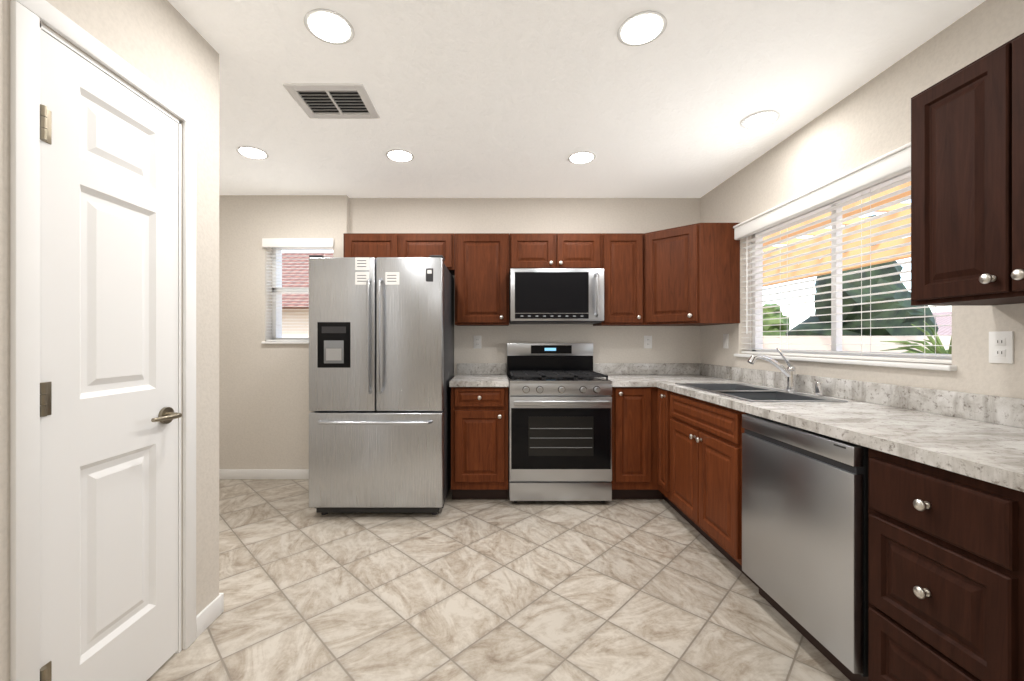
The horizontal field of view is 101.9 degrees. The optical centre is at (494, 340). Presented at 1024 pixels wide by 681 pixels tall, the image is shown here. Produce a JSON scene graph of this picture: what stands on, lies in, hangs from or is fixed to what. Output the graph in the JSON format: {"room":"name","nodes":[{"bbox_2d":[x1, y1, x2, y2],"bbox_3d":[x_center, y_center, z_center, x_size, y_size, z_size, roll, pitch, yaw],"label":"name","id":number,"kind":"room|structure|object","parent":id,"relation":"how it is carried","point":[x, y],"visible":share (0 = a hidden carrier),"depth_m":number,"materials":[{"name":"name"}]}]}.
{"room":"kitchen","nodes":[
{"label":"kitchen","id":0,"kind":"room"},
{"bbox_2d":[0,0,218,680],"bbox_3d":[-1.309,-0.030,-0.151,0.160,2.500,4.017,0,0,0],"label":"wall","id":1,"kind":"structure","parent":0,"point":[166,46],"depth_m":1.61,"materials":[{"name":"paint"}]},
{"bbox_2d":[10,0,195,680],"bbox_3d":[-1.301,0.149,1.373,0.176,2.142,0.641,0,0,0],"label":"door frame","id":2,"kind":"structure","parent":1,"relation":"attached to","point":[26,25],"depth_m":1.10,"materials":[{"name":"white wood"}]},
{"bbox_2d":[40,30,181,680],"bbox_3d":[-1.216,0.180,1.367,0.100,2.050,0.501,0,0,0],"label":"pantry door","id":3,"kind":"structure","parent":1,"relation":"in","point":[110,415],"depth_m":1.32,"materials":[{"name":"white wood"}]},
{"bbox_2d":[219,195,699,468],"bbox_3d":[-0.574,-0.030,3.775,4.850,2.500,0.230,0,0,0],"label":"wall","id":4,"kind":"structure","parent":0,"point":[264,411],"depth_m":3.66,"materials":[{"name":"paint"}]},
{"bbox_2d":[219,469,308,478],"bbox_3d":[-2.054,1.177,3.652,1.510,0.085,0.016,0,0,0],"label":"baseboard","id":5,"kind":"structure","parent":4,"relation":"attached to","point":[223,473],"depth_m":3.65,"materials":[{"name":"white wood"}]},
{"bbox_2d":[261,248,332,343],"bbox_3d":[-1.719,-0.425,3.760,0.640,0.910,0.250,0,0,0],"label":"window","id":6,"kind":"structure","parent":4,"relation":"in","point":[277,311],"depth_m":3.78,"materials":[{"name":"white plastic"}]},
{"bbox_2d":[262,238,333,340],"bbox_3d":[-1.719,-0.445,3.665,0.624,0.901,0.070,0,0,0],"label":"window blinds","id":7,"kind":"object","parent":6,"relation":"attached to","point":[297,242],"visible":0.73,"depth_m":3.64,"materials":[{"name":"white plastic"}]},
{"bbox_2d":[343,233,398,257],"bbox_3d":[-1.015,-0.735,3.568,0.458,0.300,0.317,0,0,0],"label":"upper cabinet","id":8,"kind":"object","parent":4,"relation":"attached to","point":[375,245],"depth_m":3.41,"materials":[{"name":"brown wood"}]},
{"bbox_2d":[399,233,454,272],"bbox_3d":[-0.556,-0.735,3.568,0.459,0.300,0.317,0,0,0],"label":"upper cabinet","id":9,"kind":"object","parent":4,"relation":"attached to","point":[410,244],"depth_m":3.41,"materials":[{"name":"brown wood"}]},
{"bbox_2d":[473,336,480,348],"bbox_3d":[-0.149,0.014,3.726,0.072,0.116,0.008,0,0,0],"label":"electrical outlet plate","id":10,"kind":"object","parent":4,"relation":"attached to","point":[476,339],"depth_m":3.72,"materials":[{"name":"white plastic"}]},
{"bbox_2d":[451,233,510,325],"bbox_3d":[-0.100,-0.508,3.568,0.450,0.755,0.317,0,0,0],"label":"upper cabinet","id":11,"kind":"object","parent":4,"relation":"attached to","point":[482,260],"depth_m":3.41,"materials":[{"name":"brown wood"}]},
{"bbox_2d":[511,233,558,264],"bbox_3d":[0.317,-0.733,3.568,0.379,0.305,0.317,0,0,0],"label":"upper cabinet","id":12,"kind":"object","parent":4,"relation":"attached to","point":[526,248],"depth_m":3.41,"materials":[{"name":"brown wood"}]},
{"bbox_2d":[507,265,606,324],"bbox_3d":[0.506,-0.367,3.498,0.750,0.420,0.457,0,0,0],"label":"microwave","id":13,"kind":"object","parent":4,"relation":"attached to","point":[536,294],"depth_m":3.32,"materials":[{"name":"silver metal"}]},
{"bbox_2d":[509,268,604,324],"bbox_3d":[0.506,-0.361,3.498,0.750,0.432,0.458,0,0,0],"label":"microwave","id":14,"kind":"object","parent":4,"relation":"attached to","point":[536,295],"depth_m":3.32,"materials":[{"name":"grey"}]},
{"bbox_2d":[457,364,696,375],"bbox_3d":[0.759,0.254,3.718,2.180,0.100,0.020,0,0,0],"label":"backsplash","id":15,"kind":"structure","parent":4,"relation":"attached to","point":[462,369],"depth_m":3.71,"materials":[{"name":"grey stone"}]},
{"bbox_2d":[559,233,602,264],"bbox_3d":[0.696,-0.733,3.568,0.379,0.305,0.317,0,0,0],"label":"upper cabinet","id":16,"kind":"object","parent":4,"relation":"attached to","point":[574,248],"depth_m":3.41,"materials":[{"name":"brown wood"}]},
{"bbox_2d":[593,233,642,325],"bbox_3d":[1.063,-0.508,3.568,0.352,0.755,0.317,0,0,0],"label":"upper cabinet","id":17,"kind":"object","parent":4,"relation":"attached to","point":[622,252],"depth_m":3.41,"materials":[{"name":"brown wood"}]},
{"bbox_2d":[644,336,651,348],"bbox_3d":[1.381,0.014,3.726,0.072,0.116,0.008,0,0,0],"label":"electrical outlet plate","id":18,"kind":"object","parent":4,"relation":"attached to","point":[647,339],"depth_m":3.72,"materials":[{"name":"white plastic"}]},
{"bbox_2d":[643,223,739,325],"bbox_3d":[1.544,-0.508,3.423,0.607,0.755,0.607,0,0,0],"label":"upper cabinet","id":19,"kind":"object","parent":4,"relation":"attached to","point":[691,273],"depth_m":3.15,"materials":[{"name":"brown wood"}]},
{"bbox_2d":[147,479,849,680],"bbox_3d":[-0.494,1.270,0.865,5.010,0.100,6.050,0,0,0],"label":"floor","id":20,"kind":"structure","parent":0,"point":[509,590],"depth_m":1.96,"materials":[{"name":"tile"}]},
{"bbox_2d":[309,255,453,514],"bbox_3d":[-0.807,0.319,3.231,0.913,1.803,0.938,0,0,0],"label":"fridge","id":21,"kind":"object","parent":20,"relation":"on","point":[381,352],"visible":1,"depth_m":2.83,"materials":[{"name":"grey metal"}]},
{"bbox_2d":[451,388,507,498],"bbox_3d":[-0.109,0.782,3.413,0.430,0.872,0.627,0,0,0],"label":"base cabinet","id":22,"kind":"object","parent":20,"relation":"on","point":[479,416],"depth_m":3.10,"materials":[{"name":"brown wood"}]},
{"bbox_2d":[449,376,508,387],"bbox_3d":[-0.111,0.324,3.404,0.440,0.040,0.648,0,0,0],"label":"countertop","id":23,"kind":"structure","parent":22,"relation":"on","point":[458,381],"depth_m":3.08,"materials":[{"name":"grey stone"}]},
{"bbox_2d":[507,343,611,502],"bbox_3d":[0.493,0.622,3.362,0.758,1.197,0.715,0,0,0],"label":"range","id":24,"kind":"object","parent":20,"relation":"on","point":[559,422],"visible":1,"depth_m":3.06,"materials":[{"name":"silver metal"}]},
{"bbox_2d":[611,384,656,498],"bbox_3d":[1.055,0.782,3.413,0.352,0.872,0.627,0,0,0],"label":"base cabinet","id":25,"kind":"object","parent":20,"relation":"on","point":[634,410],"depth_m":3.10,"materials":[{"name":"brown wood"}]},
{"bbox_2d":[602,376,720,387],"bbox_3d":[1.363,0.324,3.404,0.972,0.040,0.648,0,0,0],"label":"countertop","id":26,"kind":"structure","parent":25,"relation":"on","point":[617,381],"depth_m":3.24,"materials":[{"name":"grey stone"}]},
{"bbox_2d":[669,420,758,587],"bbox_3d":[1.530,0.889,2.466,0.637,0.658,0.863,0,0,0],"label":"base cabinet","id":27,"kind":"object","parent":20,"relation":"on","point":[705,456],"depth_m":2.33,"materials":[{"name":"brown wood"}]},
{"bbox_2d":[742,414,867,680],"bbox_3d":[1.516,0.787,1.690,0.649,0.866,0.624,0,0,0],"label":"dishwasher","id":28,"kind":"object","parent":20,"relation":"on","point":[804,530],"visible":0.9,"depth_m":1.57,"materials":[{"name":"grey metal"}]},
{"bbox_2d":[853,440,1008,680],"bbox_3d":[1.530,0.782,1.157,0.637,0.872,0.418,0,0,0],"label":"base cabinet","id":29,"kind":"object","parent":20,"relation":"on","point":[945,535],"depth_m":1.14,"materials":[{"name":"brown wood"}]},
{"bbox_2d":[657,380,1023,487],"bbox_3d":[1.525,0.324,1.690,0.648,0.040,2.780,0,0,0],"label":"countertop","id":30,"kind":"structure","parent":29,"relation":"on","point":[981,447],"depth_m":1.47,"materials":[{"name":"grey stone"}]},
{"bbox_2d":[675,383,848,440],"bbox_3d":[1.506,0.399,2.475,0.484,0.201,0.854,0,0,0],"label":"sink","id":31,"kind":"object","parent":30,"relation":"in","point":[749,393],"depth_m":2.46,"materials":[{"name":"silver metal"}]},
{"bbox_2d":[747,348,823,395],"bbox_3d":[1.661,0.171,2.385,0.290,0.254,0.249,0,0,0],"label":"faucet","id":32,"kind":"object","parent":30,"relation":"on","point":[791,390],"depth_m":2.46,"materials":[{"name":"silver metal"}]},
{"bbox_2d":[1009,484,1023,680],"bbox_3d":[1.530,0.782,0.624,0.637,0.872,0.648,0,0,0],"label":"base cabinet","id":33,"kind":"object","parent":20,"relation":"on","point":[1016,493],"depth_m":0.98,"materials":[{"name":"brown wood"}]},
{"bbox_2d":[168,0,985,197],"bbox_3d":[-0.494,-1.330,0.865,5.010,0.100,6.050,0,0,0],"label":"ceiling","id":34,"kind":"structure","parent":0,"point":[498,98],"depth_m":2.08,"materials":[{"name":"paint"}]},
{"bbox_2d":[236,146,268,158],"bbox_3d":[-1.639,-1.274,2.820,0.193,0.011,0.193,0,0,-6],"label":"recessed light","id":35,"kind":"object","parent":34,"relation":"in","point":[247,151],"depth_m":2.80,"materials":[{"name":"white"}]},
{"bbox_2d":[304,8,354,44],"bbox_3d":[-0.668,-1.274,1.690,0.193,0.011,0.193,0,0,-6],"label":"recessed light","id":36,"kind":"object","parent":34,"relation":"in","point":[326,25],"depth_m":1.68,"materials":[{"name":"white"}]},
{"bbox_2d":[283,83,379,118],"bbox_3d":[-0.853,-1.273,2.220,0.400,0.014,0.310,0,0,0],"label":"ceiling vent","id":37,"kind":"object","parent":34,"relation":"in","point":[333,100],"visible":1,"depth_m":2.20,"materials":[{"name":"white metal"}]},
{"bbox_2d":[386,149,413,161],"bbox_3d":[-0.648,-1.274,2.865,0.193,0.011,0.193,0,0,-6],"label":"recessed light","id":38,"kind":"object","parent":34,"relation":"in","point":[399,155],"depth_m":2.85,"materials":[{"name":"white"}]},
{"bbox_2d":[568,151,595,163],"bbox_3d":[0.611,-1.274,2.894,0.193,0.011,0.193,0,0,-6],"label":"recessed light","id":39,"kind":"object","parent":34,"relation":"in","point":[581,157],"depth_m":2.88,"materials":[{"name":"white"}]},
{"bbox_2d":[617,10,666,46],"bbox_3d":[0.604,-1.274,1.700,0.193,0.011,0.193,0,0,-6],"label":"recessed light","id":40,"kind":"object","parent":34,"relation":"in","point":[641,28],"depth_m":1.69,"materials":[{"name":"white"}]},
{"bbox_2d":[741,110,780,128],"bbox_3d":[1.538,-1.274,2.400,0.193,0.011,0.193,0,0,-6],"label":"recessed light","id":41,"kind":"object","parent":34,"relation":"in","point":[764,118],"depth_m":2.38,"materials":[{"name":"white"}]},
{"bbox_2d":[700,0,1023,398],"bbox_3d":[1.931,-0.030,0.865,0.160,2.500,6.050,0,0,0],"label":"wall","id":42,"kind":"structure","parent":0,"point":[870,120],"depth_m":2.00,"materials":[{"name":"paint"}]},
{"bbox_2d":[723,334,728,347],"bbox_3d":[1.847,0.005,3.310,0.008,0.116,0.072,0,0,0],"label":"electrical outlet plate","id":43,"kind":"object","parent":42,"relation":"attached to","point":[725,336],"depth_m":3.30,"materials":[{"name":"white plastic"}]},
{"bbox_2d":[734,170,956,370],"bbox_3d":[1.913,-0.354,2.410,0.185,0.952,1.500,0,0,0],"label":"window","id":44,"kind":"structure","parent":42,"relation":"in","point":[836,349],"depth_m":2.39,"materials":[{"name":"white plastic"}]},
{"bbox_2d":[733,142,951,363],"bbox_3d":[1.856,-0.381,2.410,0.120,0.954,1.540,0,0,0],"label":"window blinds","id":45,"kind":"object","parent":44,"relation":"attached to","point":[891,164],"visible":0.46,"depth_m":2.22,"materials":[{"name":"white plastic"}]},
{"bbox_2d":[697,364,1023,427],"bbox_3d":[1.839,0.254,2.004,0.020,0.100,3.408,0,0,0],"label":"backsplash","id":46,"kind":"structure","parent":42,"relation":"attached to","point":[995,409],"depth_m":1.90,"materials":[{"name":"grey stone"}]},
{"bbox_2d":[911,47,1023,305],"bbox_3d":[1.690,-0.516,1.390,0.317,0.772,0.309,0,0,0],"label":"upper cabinet","id":47,"kind":"object","parent":42,"relation":"attached to","point":[967,185],"depth_m":1.38,"materials":[{"name":"brown wood"}]},
{"bbox_2d":[989,331,1013,363],"bbox_3d":[1.847,0.025,1.514,0.008,0.116,0.072,0,0,0],"label":"electrical outlet plate","id":48,"kind":"object","parent":42,"relation":"attached to","point":[1001,346],"depth_m":1.51,"materials":[{"name":"white plastic"}]},
{"bbox_2d":[999,33,1023,300],"bbox_3d":[1.690,-0.516,1.079,0.317,0.772,0.313,0,0,0],"label":"upper cabinet","id":49,"kind":"object","parent":42,"relation":"attached to","point":[1011,54],"depth_m":1.24,"materials":[{"name":"brown wood"}]},
{"label":"outside","id":50,"kind":"structure","parent":0,"visible":0},
{"bbox_3d":[7.661,1.290,15.000,75.000,0.100,60.000,0,0,0],"label":"plane","id":51,"kind":"object","parent":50,"visible":0},
{"bbox_2d":[282,181,951,353],"bbox_3d":[-0.139,-0.622,10.000,49.400,4.117,40.000,0,0,0],"label":"garden","id":52,"kind":"object","parent":51,"relation":"on","point":[811,338],"visible":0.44,"depth_m":7.56,"materials":[{"name":"plant"}]}
]}

